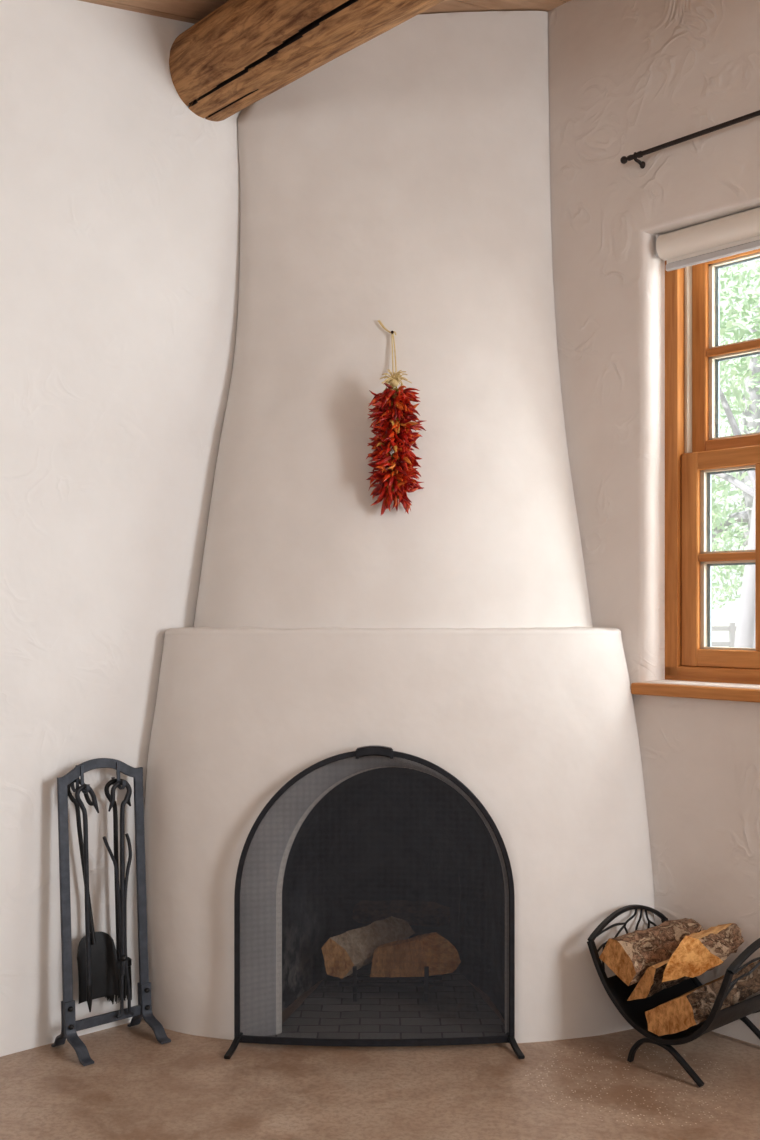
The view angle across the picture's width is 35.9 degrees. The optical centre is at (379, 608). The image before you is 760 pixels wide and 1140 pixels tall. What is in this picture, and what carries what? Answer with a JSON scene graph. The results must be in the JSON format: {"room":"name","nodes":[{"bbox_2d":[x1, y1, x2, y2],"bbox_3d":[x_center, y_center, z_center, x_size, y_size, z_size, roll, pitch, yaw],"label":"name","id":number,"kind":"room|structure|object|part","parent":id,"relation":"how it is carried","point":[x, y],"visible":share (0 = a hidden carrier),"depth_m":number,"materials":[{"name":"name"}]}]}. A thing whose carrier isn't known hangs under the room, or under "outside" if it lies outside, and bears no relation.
{"room":"traditional dwelling","nodes":[
{"label":"traditional dwelling","id":0,"kind":"room"},
{"bbox_2d":[0,0,241,1056],"bbox_3d":[-2.336,-0.550,2.005,7.027,3.400,0.300,0,0,-42],"label":"wall","id":1,"kind":"structure","parent":0,"point":[120,202],"depth_m":3.19,"materials":[{"name":"white paint"}]},
{"bbox_2d":[79,0,569,23],"bbox_3d":[-0.870,-1.352,0.432,7.127,1.161,8.000,0,0,-42],"label":"ceiling","id":2,"kind":"structure","parent":0,"point":[190,11],"depth_m":3.35,"materials":[{"name":"brown wood"}]},
{"bbox_2d":[169,0,443,120],"bbox_3d":[0.190,-1.549,2.646,0.274,0.276,2.500,0,0,-42],"label":"ceiling beam","id":3,"kind":"structure","parent":2,"relation":"attached to","point":[242,52],"depth_m":3.09,"materials":[{"name":"brown wood"}]},
{"bbox_2d":[0,979,759,1139],"bbox_3d":[-0.185,1.150,-0.563,9.488,0.001,9.469,0,0,0],"label":"floor","id":4,"kind":"structure","parent":0,"point":[136,1087],"depth_m":2.79,"materials":[{"name":"concrete"}]},
{"bbox_2d":[51,758,170,1065],"bbox_3d":[-0.710,0.774,3.099,0.254,0.749,0.185,0,0,-42],"label":"stand","id":5,"kind":"object","parent":4,"relation":"on","point":[69,1025],"visible":0.95,"depth_m":3.10,"materials":[{"name":"grey metal"}]},
{"bbox_3d":[-0.830,1.082,3.065,0.030,0.134,0.064,0,0,-42],"label":"leg","id":6,"kind":"part","parent":5,"relation":"part of","materials":[{"name":"grey metal"}]},
{"bbox_3d":[-0.817,0.772,3.051,0.026,0.666,0.048,0,0,-42],"label":"post","id":7,"kind":"part","parent":5,"relation":"part of","materials":[{"name":"grey metal"}]},
{"bbox_3d":[-0.769,1.082,2.996,0.030,0.134,0.109,0,0,-42],"label":"leg","id":8,"kind":"part","parent":5,"relation":"part of","materials":[{"name":"grey metal"}]},
{"bbox_2d":[75,784,98,1011],"bbox_3d":[-0.763,0.757,3.081,0.069,0.595,0.033,0,0,-42],"label":"poker","id":9,"kind":"object","parent":5,"relation":"hanging from","point":[79,789],"visible":1,"depth_m":3.07,"materials":[{"name":"metal"}]},
{"bbox_2d":[67,779,117,1003],"bbox_3d":[-0.769,0.744,3.131,0.138,0.591,0.035,0,0,-42],"label":"shovel","id":10,"kind":"object","parent":5,"relation":"hanging from","point":[104,963],"visible":0.79,"depth_m":3.13,"materials":[{"name":"black metal"}]},
{"bbox_3d":[-0.796,0.671,3.119,0.080,0.445,0.028,0,0,-26],"label":"handle","id":11,"kind":"part","parent":10,"relation":"part of","materials":[{"name":"black metal"}]},
{"bbox_3d":[-0.747,0.432,3.140,0.250,0.066,0.011,0,0,-42],"label":"rail","id":12,"kind":"part","parent":5,"relation":"part of","materials":[{"name":"grey metal"}]},
{"bbox_2d":[102,780,133,1018],"bbox_3d":[-0.695,0.773,3.130,0.091,0.625,0.050,0,0,-42],"label":"tongs","id":13,"kind":"object","parent":5,"relation":"hanging from","point":[121,888],"visible":1,"depth_m":3.13,"materials":[{"name":"metal"}]},
{"bbox_3d":[-0.708,0.843,3.118,0.054,0.481,0.030,0,0,3],"label":"arm","id":14,"kind":"part","parent":13,"relation":"part of","materials":[{"name":"metal"}]},
{"bbox_3d":[-0.688,0.717,3.140,0.068,0.513,0.045,0,0,-42],"label":"handle","id":15,"kind":"part","parent":13,"relation":"part of","materials":[{"name":"metal"}]},
{"bbox_3d":[-0.675,0.844,3.143,0.028,0.483,0.035,0,0,-26],"label":"arm","id":16,"kind":"part","parent":13,"relation":"part of","materials":[{"name":"metal"}]},
{"bbox_2d":[104,778,131,1003],"bbox_3d":[-0.717,0.765,3.199,0.082,0.609,0.037,0,0,-42],"label":"brush","id":17,"kind":"object","parent":5,"relation":"hanging from","point":[112,781],"visible":0.45,"depth_m":3.19,"materials":[{"name":"black metal"}]},
{"bbox_3d":[-0.663,1.082,3.214,0.030,0.134,0.064,0,0,-42],"label":"leg","id":18,"kind":"part","parent":5,"relation":"part of","materials":[{"name":"grey metal"}]},
{"bbox_3d":[-0.650,0.772,3.200,0.026,0.666,0.048,0,0,-42],"label":"post","id":19,"kind":"part","parent":5,"relation":"part of","materials":[{"name":"grey metal"}]},
{"bbox_3d":[-0.601,1.082,3.145,0.030,0.134,0.109,0,0,-42],"label":"leg","id":20,"kind":"part","parent":5,"relation":"part of","materials":[{"name":"grey metal"}]},
{"bbox_2d":[224,745,524,1058],"bbox_3d":[-0.015,0.754,3.046,0.769,0.792,0.101,0,0,0],"label":"fire screen","id":21,"kind":"object","parent":4,"relation":"on","point":[373,750],"visible":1,"depth_m":3.08,"materials":[{"name":"metal"}]},
{"bbox_3d":[-0.015,0.374,3.075,0.098,0.033,0.038,0,0,0],"label":"handle","id":22,"kind":"part","parent":21,"relation":"part of","materials":[{"name":"metal"}]},
{"bbox_3d":[-0.015,1.128,3.068,0.723,0.018,0.040,0,0,0],"label":"rail","id":23,"kind":"part","parent":21,"relation":"part of","materials":[{"name":"metal"}]},
{"bbox_2d":[144,11,654,1042],"bbox_3d":[0.061,-0.346,3.402,1.452,2.993,0.606,0,0,0],"label":"fireplace","id":24,"kind":"object","parent":4,"relation":"on","point":[402,181],"depth_m":3.30,"materials":[{"name":"paint"}]},
{"bbox_2d":[321,916,414,978],"bbox_3d":[-0.035,1.008,3.507,0.318,0.141,0.072,0,0,-41],"label":"log","id":25,"kind":"object","parent":24,"relation":"on","point":[391,922],"visible":0.52,"depth_m":3.46,"materials":[{"name":"brown wood"}]},
{"bbox_3d":[0.033,1.080,3.477,0.305,0.111,0.246,0,0,0],"label":"fireplace grate","id":26,"kind":"part","parent":24,"relation":"part of","materials":[{"name":"black metal"}]},
{"bbox_2d":[352,900,450,926],"bbox_3d":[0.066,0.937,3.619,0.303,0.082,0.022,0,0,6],"label":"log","id":27,"kind":"object","parent":24,"relation":"in","point":[359,904],"visible":0.56,"depth_m":3.61,"materials":[{"name":"brown wood"}]},
{"bbox_2d":[370,932,460,977],"bbox_3d":[0.103,1.012,3.435,0.263,0.139,0.051,0,0,13],"label":"log","id":28,"kind":"object","parent":24,"relation":"on","point":[436,936],"visible":0.6,"depth_m":3.42,"materials":[{"name":"brown wood"}]},
{"bbox_2d":[587,904,759,1087],"bbox_3d":[0.815,0.970,3.020,0.348,0.357,0.447,0,0,-42],"label":"rack","id":29,"kind":"object","parent":4,"relation":"on","point":[633,1011],"visible":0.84,"depth_m":2.97,"materials":[{"name":"black metal"}]},
{"bbox_3d":[0.673,0.838,3.179,0.336,0.067,0.016,0,0,-42],"label":"rail","id":30,"kind":"part","parent":29,"relation":"part of","materials":[{"name":"black metal"}]},
{"bbox_2d":[627,959,690,1000],"bbox_3d":[0.768,0.940,3.054,0.280,0.122,0.089,0,0,-39],"label":"log","id":31,"kind":"object","parent":29,"relation":"in","point":[650,983],"visible":0.41,"depth_m":2.96,"materials":[{"name":"brown wood"}]},
{"bbox_2d":[599,918,703,985],"bbox_3d":[0.730,0.898,3.097,0.338,0.110,0.120,0,0,-42],"label":"log","id":32,"kind":"object","parent":31,"relation":"on","point":[629,955],"visible":0.79,"depth_m":3.02,"materials":[{"name":"brown wood"}]},
{"bbox_3d":[0.703,1.108,2.897,0.016,0.080,0.218,0,0,-42],"label":"leg","id":33,"kind":"part","parent":29,"relation":"part of","materials":[{"name":"black metal"}]},
{"bbox_2d":[645,960,759,1035],"bbox_3d":[0.831,0.978,2.965,0.324,0.146,0.150,0,0,-40],"label":"log","id":34,"kind":"object","parent":29,"relation":"in","point":[693,1007],"visible":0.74,"depth_m":2.88,"materials":[{"name":"brown wood"}]},
{"bbox_2d":[662,923,743,981],"bbox_3d":[0.842,0.875,2.982,0.133,0.111,0.278,0,0,42],"label":"log","id":35,"kind":"object","parent":34,"relation":"on","point":[698,953],"visible":1,"depth_m":2.93,"materials":[{"name":"brown wood"}]},
{"bbox_3d":[0.951,0.825,2.866,0.339,0.067,0.035,0,0,-42],"label":"rail","id":36,"kind":"part","parent":29,"relation":"part of","materials":[{"name":"black metal"}]},
{"bbox_3d":[0.950,1.108,3.117,0.016,0.080,0.218,0,0,-42],"label":"leg","id":37,"kind":"part","parent":29,"relation":"part of","materials":[{"name":"black metal"}]},
{"bbox_2d":[548,0,759,1045],"bbox_3d":[2.396,-0.550,1.761,0.320,3.400,6.558,0,0,-42],"label":"wall","id":38,"kind":"structure","parent":0,"point":[627,77],"depth_m":3.37,"materials":[{"name":"paint"}]},
{"bbox_2d":[620,110,759,168],"bbox_3d":[1.138,-1.281,2.905,0.053,0.038,1.301,0,0,-42],"label":"curtain rod","id":39,"kind":"object","parent":38,"relation":"attached to","point":[624,159],"visible":1,"depth_m":3.22,"materials":[{"name":"brown metal"}]},
{"bbox_2d":[631,249,759,702],"bbox_3d":[1.172,-0.420,3.049,0.267,1.329,1.070,0,0,-42],"label":"window","id":40,"kind":"structure","parent":38,"relation":"in","point":[695,450],"depth_m":3.38,"materials":[{"name":"brown wood"}]},
{"bbox_3d":[1.208,-0.443,3.097,0.150,1.275,0.985,0,0,-42],"label":"frame","id":41,"kind":"part","parent":40,"relation":"part of","materials":[{"name":"brown wood"}]},
{"bbox_3d":[1.174,-0.141,3.072,0.040,0.613,0.878,0,0,-42],"label":"sash","id":42,"kind":"part","parent":40,"relation":"part of","materials":[{"name":"brown wood"}]},
{"bbox_3d":[1.122,0.228,3.004,0.132,0.032,1.070,0,0,-42],"label":"sill","id":43,"kind":"part","parent":40,"relation":"part of","materials":[{"name":"brown wood"}]},
{"bbox_3d":[1.208,-0.730,3.097,0.040,0.610,0.870,0,0,-42],"label":"sash","id":44,"kind":"part","parent":40,"relation":"part of","materials":[{"name":"brown wood"}]},
{"bbox_2d":[656,207,759,271],"bbox_3d":[1.127,-1.021,3.020,0.073,0.106,0.957,0,0,-42],"label":"roller shade","id":45,"kind":"object","parent":40,"relation":"attached to","point":[738,233],"visible":1,"depth_m":3.23,"materials":[{"name":"white fabric"}]},
{"bbox_3d":[1.208,0.190,3.097,0.150,0.050,0.985,0,0,-42],"label":"sill rail","id":46,"kind":"part","parent":40,"relation":"part of","materials":[{"name":"brown wood"}]},
{"bbox_3d":[1.176,-0.141,3.069,0.037,0.613,0.778,0,0,-42],"label":"rail","id":47,"kind":"part","parent":40,"relation":"part of","materials":[{"name":"brown wood"}]},
{"bbox_3d":[1.208,-0.730,3.097,0.037,0.610,0.778,0,0,-42],"label":"rail","id":48,"kind":"part","parent":40,"relation":"part of","materials":[{"name":"brown wood"}]},
{"label":"outside","id":49,"kind":"structure","parent":0,"visible":0},
{"bbox_2d":[712,623,736,641],"bbox_3d":[39.306,1.350,50.544,155.885,0.001,154.259,0,0,0],"label":"ground","id":50,"kind":"structure","parent":49,"point":[717,636],"depth_m":62.15,"materials":[{"name":"white"}]},
{"bbox_2d":[712,623,735,646],"bbox_3d":[9.000,0.850,30.000,6.400,1.000,0.120,0,0,0],"label":"rail fence","id":51,"kind":"object","parent":50,"relation":"on","point":[731,628],"visible":0.17,"depth_m":29.97,"materials":[{"name":"grey wood"}]},
{"bbox_3d":[9.000,0.900,30.000,6.400,0.120,0.060,0,0,0],"label":"rail","id":52,"kind":"part","parent":51,"relation":"part of","materials":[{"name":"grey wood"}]},
{"bbox_3d":[9.000,0.500,30.000,6.400,0.120,0.060,0,0,0],"label":"rail","id":53,"kind":"part","parent":51,"relation":"part of","materials":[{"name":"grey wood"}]},
{"bbox_3d":[9.000,0.850,30.000,0.120,1.000,0.120,0,0,0],"label":"post","id":54,"kind":"part","parent":51,"relation":"part of","materials":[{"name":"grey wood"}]},
{"bbox_2d":[712,261,759,647],"bbox_3d":[3.141,-1.211,9.806,3.101,5.131,2.630,0,0,16],"label":"shade tree","id":55,"kind":"object","parent":50,"relation":"on","point":[745,627],"visible":0.11,"depth_m":9.20,"materials":[{"name":"green plant"}]},
{"bbox_2d":[712,260,759,608],"bbox_3d":[5.105,-2.060,15.697,4.223,6.845,3.425,0,0,0],"label":"shade tree","id":56,"kind":"object","parent":50,"relation":"on","point":[750,422],"visible":0.12,"depth_m":14.92,"materials":[{"name":"green plant"}]},
{"bbox_2d":[712,259,759,647],"bbox_3d":[6.536,-3.165,21.759,5.673,9.059,4.522,0,0,0],"label":"shade tree","id":57,"kind":"object","parent":50,"relation":"on","point":[745,534],"visible":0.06,"depth_m":20.99,"materials":[{"name":"green plant"}]},
{"bbox_3d":[0.036,-0.789,3.378,0.010,0.016,0.040,0,0,0],"label":"nail","id":58,"kind":"object","parent":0,"visible":0},
{"bbox_2d":[366,320,425,514],"bbox_3d":[0.050,-0.544,3.257,0.170,0.576,0.219,0,0,14],"label":"chili ristra","id":59,"kind":"object","parent":58,"relation":"hanging from","point":[393,412],"visible":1,"depth_m":3.21,"materials":[{"name":"red food"}]},
{"bbox_3d":[0.020,-0.726,3.307,0.055,0.212,0.149,0,0,0],"label":"hanging cord","id":60,"kind":"part","parent":59,"relation":"part of","materials":[{"name":"beige fabric"}]}
]}

